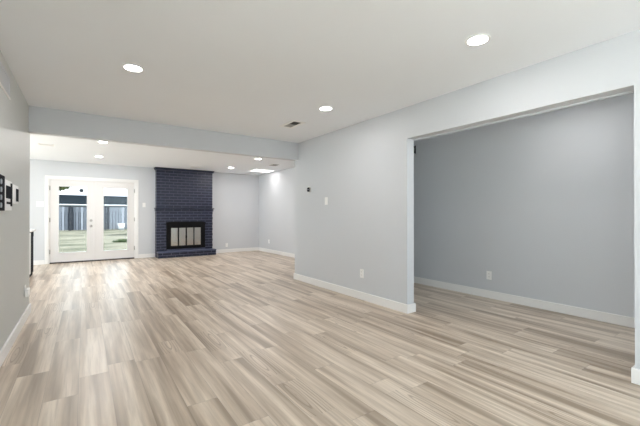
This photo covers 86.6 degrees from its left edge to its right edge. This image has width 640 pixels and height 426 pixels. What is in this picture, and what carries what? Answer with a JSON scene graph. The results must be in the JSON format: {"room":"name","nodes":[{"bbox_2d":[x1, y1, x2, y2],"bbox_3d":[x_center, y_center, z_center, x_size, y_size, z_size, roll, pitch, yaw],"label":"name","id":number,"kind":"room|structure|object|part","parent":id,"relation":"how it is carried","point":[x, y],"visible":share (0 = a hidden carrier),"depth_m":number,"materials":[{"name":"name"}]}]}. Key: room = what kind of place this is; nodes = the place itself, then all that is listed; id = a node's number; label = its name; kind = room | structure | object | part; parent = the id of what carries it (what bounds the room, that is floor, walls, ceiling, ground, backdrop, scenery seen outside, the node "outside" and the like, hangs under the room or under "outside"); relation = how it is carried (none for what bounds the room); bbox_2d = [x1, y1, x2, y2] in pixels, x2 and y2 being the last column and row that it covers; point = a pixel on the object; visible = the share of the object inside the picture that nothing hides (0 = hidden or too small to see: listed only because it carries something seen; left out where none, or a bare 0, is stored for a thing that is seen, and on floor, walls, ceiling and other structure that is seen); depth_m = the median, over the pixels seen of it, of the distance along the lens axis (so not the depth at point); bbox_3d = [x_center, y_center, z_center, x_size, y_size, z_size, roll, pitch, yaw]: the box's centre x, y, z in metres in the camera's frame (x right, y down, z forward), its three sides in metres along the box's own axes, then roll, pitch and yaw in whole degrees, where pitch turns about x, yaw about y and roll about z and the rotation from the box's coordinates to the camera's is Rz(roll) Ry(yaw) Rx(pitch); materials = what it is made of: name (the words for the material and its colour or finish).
{"room":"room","nodes":[
{"label":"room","id":0,"kind":"room"},
{"bbox_2d":[0,50,29,349],"bbox_3d":[-1.264,-0.050,0.773,0.120,2.440,7.912,0,0,-35],"label":"wall","id":1,"kind":"structure","parent":0,"point":[14,113],"depth_m":3.17,"materials":[{"name":"paint"}]},
{"bbox_2d":[0,174,4,210],"bbox_3d":[-2.317,-0.151,2.430,0.040,0.267,0.435,0,0,-35],"label":"intercom panel","id":2,"kind":"object","parent":1,"relation":"attached to","point":[2,178],"visible":1,"depth_m":2.54,"materials":[{"name":"black plastic"}]},
{"bbox_2d":[0,61,10,99],"bbox_3d":[-2.431,-1.075,2.574,0.012,0.185,0.895,0,0,-35],"label":"air vent","id":3,"kind":"object","parent":1,"relation":"in","point":[4,78],"visible":1,"depth_m":2.76,"materials":[{"name":"white metal"}]},
{"bbox_2d":[5,179,12,210],"bbox_3d":[-2.537,-0.142,2.747,0.039,0.242,0.285,0,0,-35],"label":"wall control","id":4,"kind":"object","parent":1,"relation":"attached to","point":[8,185],"visible":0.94,"depth_m":2.74,"materials":[{"name":"white plastic"}]},
{"bbox_2d":[0,303,30,367],"bbox_3d":[-1.208,1.118,0.807,0.017,0.105,7.912,0,0,-35],"label":"baseboard","id":5,"kind":"structure","parent":1,"relation":"attached to","point":[7,346],"depth_m":3.06,"materials":[{"name":"white wood"}]},
{"bbox_2d":[12,184,18,203],"bbox_3d":[-2.755,-0.166,3.055,0.034,0.168,0.290,0,0,-35],"label":"alarm keypad","id":6,"kind":"object","parent":1,"relation":"attached to","point":[15,200],"visible":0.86,"depth_m":3.04,"materials":[{"name":"white plastic"}]},
{"bbox_2d":[25,287,29,296],"bbox_3d":[-3.223,0.873,3.739,0.031,0.080,0.145,0,0,-35],"label":"plug adapter","id":7,"kind":"object","parent":1,"relation":"attached to","point":[27,290],"visible":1,"depth_m":3.69,"materials":[{"name":"white plastic"}]},
{"bbox_2d":[30,159,258,263],"bbox_3d":[-5.546,-0.016,8.647,8.549,2.440,0.140,0,0,-35],"label":"wall","id":8,"kind":"structure","parent":0,"point":[235,197],"depth_m":9.22,"materials":[{"name":"grey paint"}]},
{"bbox_2d":[36,201,43,206],"bbox_3d":[-6.510,-0.209,7.888,0.135,0.125,0.010,0,0,-35],"label":"light switch","id":9,"kind":"object","parent":8,"relation":"attached to","point":[38,203],"visible":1,"depth_m":7.89,"materials":[{"name":"white plastic"}]},
{"bbox_2d":[49,179,95,261],"bbox_3d":[-5.996,0.187,8.242,0.922,1.962,0.133,0,0,-35],"label":"door","id":10,"kind":"structure","parent":8,"relation":"in","point":[90,254],"depth_m":8.23,"materials":[{"name":"white wood"}]},
{"bbox_2d":[45,175,138,263],"bbox_3d":[-5.676,0.161,8.545,1.944,2.084,0.158,0,0,-35],"label":"trim","id":11,"kind":"structure","parent":8,"relation":"attached to","point":[47,177],"depth_m":8.25,"materials":[{"name":"white wood"}]},
{"bbox_2d":[50,257,133,263],"bbox_3d":[-5.690,1.190,8.560,1.760,0.028,0.190,0,0,-35],"label":"trim","id":12,"kind":"structure","parent":8,"relation":"attached to","point":[129,257],"depth_m":8.42,"materials":[{"name":"brown metal"}]},
{"bbox_2d":[96,181,134,259],"bbox_3d":[-5.285,0.189,8.774,0.887,1.962,0.071,0,0,-35],"label":"door","id":13,"kind":"structure","parent":8,"relation":"in","point":[101,253],"depth_m":8.72,"materials":[{"name":"white wood"}]},
{"bbox_2d":[33,247,257,264],"bbox_3d":[-5.509,1.151,8.573,8.532,0.105,0.017,0,0,-35],"label":"baseboard","id":14,"kind":"structure","parent":8,"relation":"attached to","point":[35,262],"depth_m":10.29,"materials":[{"name":"white wood"}]},
{"bbox_2d":[29,106,297,160],"bbox_3d":[-1.930,-1.100,5.059,3.669,0.304,0.120,0,0,-35],"label":"wall header","id":15,"kind":"structure","parent":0,"point":[42,121],"depth_m":4.70,"materials":[{"name":"grey paint"}]},
{"bbox_2d":[0,250,639,425],"bbox_3d":[-1.858,1.256,3.328,8.829,0.150,13.076,0,0,-35],"label":"floor","id":16,"kind":"structure","parent":0,"point":[229,338],"depth_m":2.81,"materials":[{"name":"beige wood"}]},
{"bbox_2d":[29,233,30,274],"bbox_3d":[-4.736,0.765,4.908,0.596,0.845,2.550,0,0,-35],"label":"base cabinet","id":17,"kind":"object","parent":16,"relation":"on","point":[30,233],"visible":0.1,"depth_m":6.08,"materials":[{"name":"white wood"}]},
{"bbox_2d":[29,231,33,277],"bbox_3d":[-5.647,0.771,6.205,0.578,0.845,0.600,0,0,-35],"label":"dishwasher","id":18,"kind":"object","parent":16,"relation":"on","point":[32,233],"visible":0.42,"depth_m":6.45,"materials":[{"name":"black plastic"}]},
{"bbox_3d":[-5.417,0.799,6.364,0.012,0.670,0.580,0,0,-35],"label":"door","id":19,"kind":"part","parent":18,"relation":"part of","materials":[{"name":"silver metal"}]},
{"bbox_2d":[154,167,215,258],"bbox_3d":[-3.767,-0.012,9.545,1.586,2.440,0.414,0,0,-35],"label":"fireplace","id":20,"kind":"object","parent":16,"relation":"on","point":[183,208],"visible":1,"depth_m":9.49,"materials":[{"name":"brick"}]},
{"bbox_3d":[-4.016,0.657,9.364,0.174,0.490,0.005,0,0,-35],"label":"glass pane","id":21,"kind":"part","parent":20,"relation":"part of","materials":[{"name":"beige glass"}]},
{"bbox_3d":[-3.846,0.657,9.482,0.208,0.530,0.016,0,0,-35],"label":"firebox door","id":22,"kind":"part","parent":20,"relation":"part of","materials":[{"name":"beige glass"}]},
{"bbox_3d":[-3.846,0.657,9.482,0.174,0.490,0.005,0,0,-35],"label":"glass pane","id":23,"kind":"part","parent":20,"relation":"part of","materials":[{"name":"glass"}]},
{"bbox_3d":[-3.823,-1.199,9.625,1.580,0.065,0.226,0,0,-35],"label":"crown moulding","id":24,"kind":"part","parent":20,"relation":"part of","materials":[{"name":"blue paint"}]},
{"bbox_3d":[-3.765,0.628,9.548,1.037,0.730,0.055,0,0,-35],"label":"insert frame","id":25,"kind":"part","parent":20,"relation":"part of","materials":[{"name":"black metal"}]},
{"bbox_2d":[166,221,205,223],"bbox_3d":[-3.743,0.274,9.519,1.057,0.067,0.020,0,0,-35],"label":"hood","id":26,"kind":"object","parent":20,"relation":"attached to","point":[167,222],"depth_m":9.52,"materials":[{"name":"black metal"}]},
{"bbox_3d":[-3.676,0.658,9.601,0.208,0.530,0.016,0,0,-35],"label":"firebox door","id":27,"kind":"part","parent":20,"relation":"part of","materials":[{"name":"glass"}]},
{"bbox_3d":[-3.675,0.658,9.600,0.174,0.490,0.005,0,0,-35],"label":"glass pane","id":28,"kind":"part","parent":20,"relation":"part of","materials":[{"name":"beige glass"}]},
{"bbox_3d":[-3.505,0.658,9.719,0.174,0.490,0.005,0,0,-35],"label":"glass pane","id":29,"kind":"part","parent":20,"relation":"part of","materials":[{"name":"beige glass"}]},
{"bbox_2d":[0,0,639,174],"bbox_3d":[-1.879,-1.347,3.720,9.429,0.180,14.926,0,0,-35],"label":"ceiling","id":30,"kind":"structure","parent":0,"point":[252,68],"depth_m":2.72,"materials":[{"name":"paint"}]},
{"bbox_2d":[38,143,54,146],"bbox_3d":[-4.992,-1.243,6.188,0.230,0.008,0.190,0,0,-35],"label":"ceiling vent","id":31,"kind":"object","parent":30,"relation":"in","point":[42,144],"visible":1,"depth_m":6.16,"materials":[{"name":"white metal"}]},
{"bbox_2d":[122,63,143,72],"bbox_3d":[-1.621,-1.258,2.946,0.170,0.006,0.170,0,0,-35],"label":"recessed light","id":32,"kind":"object","parent":30,"relation":"in","point":[129,67],"visible":1,"depth_m":2.93,"materials":[{"name":"white plastic"}]},
{"bbox_2d":[124,65,141,71],"bbox_3d":[-1.621,-1.258,2.946,0.136,0.004,0.136,0,0,-35],"label":"diffuser","id":33,"kind":"object","parent":32,"relation":"attached to","point":[133,68],"depth_m":2.95,"materials":[{"name":"white plastic"}]},
{"bbox_2d":[250,169,274,172],"bbox_3d":[-1.680,-1.225,9.844,0.600,0.012,0.500,0,0,-35],"label":"recessed light","id":34,"kind":"object","parent":30,"relation":"in","point":[254,170],"visible":0.99,"depth_m":9.78,"materials":[{"name":"white plastic"}]},
{"bbox_2d":[252,169,269,171],"bbox_3d":[-1.680,-1.228,9.844,0.550,0.005,0.450,0,0,-35],"label":"diffuser","id":35,"kind":"object","parent":34,"relation":"attached to","point":[255,170],"depth_m":9.78,"materials":[{"name":"white plastic"}]},
{"bbox_2d":[279,120,305,128],"bbox_3d":[-0.390,-1.249,4.787,0.212,0.008,0.390,0,0,-35],"label":"ceiling vent","id":36,"kind":"object","parent":30,"relation":"in","point":[291,124],"visible":1,"depth_m":4.77,"materials":[{"name":"white metal"}]},
{"bbox_2d":[319,106,332,110],"bbox_3d":[0.069,-1.253,4.071,0.170,0.006,0.170,0,0,-35],"label":"recessed light","id":37,"kind":"object","parent":30,"relation":"in","point":[323,108],"visible":1,"depth_m":4.06,"materials":[{"name":"white plastic"}]},
{"bbox_2d":[465,34,490,45],"bbox_3d":[1.150,-1.260,2.474,0.170,0.006,0.170,0,0,-35],"label":"recessed light","id":38,"kind":"object","parent":30,"relation":"in","point":[478,39],"visible":1,"depth_m":2.46,"materials":[{"name":"white plastic"}]},
{"bbox_2d":[468,36,487,44],"bbox_3d":[1.150,-1.260,2.474,0.136,0.004,0.136,0,0,-35],"label":"diffuser","id":39,"kind":"object","parent":38,"relation":"attached to","point":[473,40],"depth_m":2.48,"materials":[{"name":"white plastic"}]},
{"bbox_2d":[259,93,634,317],"bbox_3d":[1.671,-0.028,5.869,0.140,2.440,12.936,0,0,-35],"label":"wall","id":40,"kind":"structure","parent":0,"point":[543,203],"depth_m":4.30,"materials":[{"name":"grey paint"}]},
{"bbox_2d":[258,247,634,327],"bbox_3d":[1.105,1.142,6.542,0.017,0.105,10.896,0,0,-35],"label":"baseboard","id":41,"kind":"structure","parent":40,"relation":"attached to","point":[611,318],"depth_m":4.29,"materials":[{"name":"white wood"}]},
{"bbox_2d":[486,271,491,279],"bbox_3d":[2.360,0.871,4.740,0.010,0.118,0.073,0,0,-35],"label":"wall outlet","id":42,"kind":"object","parent":40,"relation":"attached to","point":[488,273],"visible":1,"depth_m":4.73,"materials":[{"name":"white plastic"}]},
{"bbox_2d":[295,29,639,368],"bbox_3d":[1.848,-0.041,2.933,0.119,2.440,7.912,0,0,-35],"label":"wall partition","id":43,"kind":"structure","parent":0,"point":[365,169],"depth_m":4.17,"materials":[{"name":"grey paint"}]},
{"bbox_2d":[294,273,415,313],"bbox_3d":[0.335,1.136,5.108,0.153,0.105,2.640,0,0,-35],"label":"baseboard","id":44,"kind":"structure","parent":43,"relation":"attached to","point":[405,308],"depth_m":4.64,"materials":[{"name":"white wood"}]},
{"bbox_2d":[360,269,363,277],"bbox_3d":[0.572,0.830,4.654,0.010,0.118,0.073,0,0,-35],"label":"wall outlet","id":45,"kind":"object","parent":43,"relation":"attached to","point":[361,270],"visible":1,"depth_m":4.65,"materials":[{"name":"white plastic"}]},
{"bbox_2d":[414,90,633,140],"bbox_3d":[1.717,-0.904,3.245,0.018,0.070,2.086,0,0,-35],"label":"trim","id":46,"kind":"structure","parent":43,"relation":"attached to","point":[631,91],"depth_m":2.97,"materials":[{"name":"grey paint"}]},
{"bbox_2d":[631,365,639,384],"bbox_3d":[3.161,1.119,1.037,0.153,0.105,3.307,0,0,-35],"label":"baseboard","id":47,"kind":"structure","parent":43,"relation":"attached to","point":[635,373],"depth_m":2.33,"materials":[{"name":"white wood"}]},
{"label":"outside","id":48,"kind":"structure","parent":0,"visible":0},
{"bbox_2d":[59,229,126,252],"bbox_3d":[-21.195,1.558,30.526,80.000,0.200,45.664,0,0,-35],"label":"lawn","id":49,"kind":"structure","parent":48,"point":[73,240],"depth_m":17.29,"materials":[{"name":"green plant"}]},
{"bbox_2d":[59,186,69,191],"bbox_3d":[-17.102,-0.798,21.597,2.800,4.500,2.122,0,0,-35],"label":"tree","id":50,"kind":"object","parent":49,"relation":"on","point":[60,188],"visible":0.04,"depth_m":21.85,"materials":[{"name":"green plant"}]},
{"bbox_2d":[59,206,126,230],"bbox_3d":[-19.554,0.448,28.285,28.135,2.000,0.175,0,0,-35],"label":"wooden fence","id":51,"kind":"object","parent":49,"relation":"on","point":[69,219],"visible":0.19,"depth_m":28.19,"materials":[{"name":"grey"}]},
{"bbox_3d":[-20.365,0.446,27.670,0.100,2.000,0.090,0,0,-35],"label":"fence post","id":52,"kind":"part","parent":51,"relation":"part of","materials":[{"name":"grey"}]},
{"bbox_2d":[59,195,126,210],"bbox_3d":[-26.191,-0.251,37.732,26.000,3.480,12.140,0,0,-35],"label":"house","id":53,"kind":"structure","parent":49,"relation":"on","point":[78,201],"depth_m":34.92,"materials":[{"name":"grey"}]},
{"bbox_2d":[112,239,126,241],"bbox_3d":[-9.267,1.369,16.564,1.589,0.285,0.696,0,0,-35],"label":"shrub","id":54,"kind":"object","parent":49,"relation":"on","point":[119,240],"visible":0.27,"depth_m":16.18,"materials":[{"name":"green plant"}]},
{"bbox_2d":[117,223,124,229],"bbox_3d":[-17.179,1.173,29.337,0.580,0.560,0.580,0,0,-35],"label":"bucket","id":55,"kind":"object","parent":49,"relation":"on","point":[121,226],"visible":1,"depth_m":29.12,"materials":[{"name":"white plastic"}]}
]}

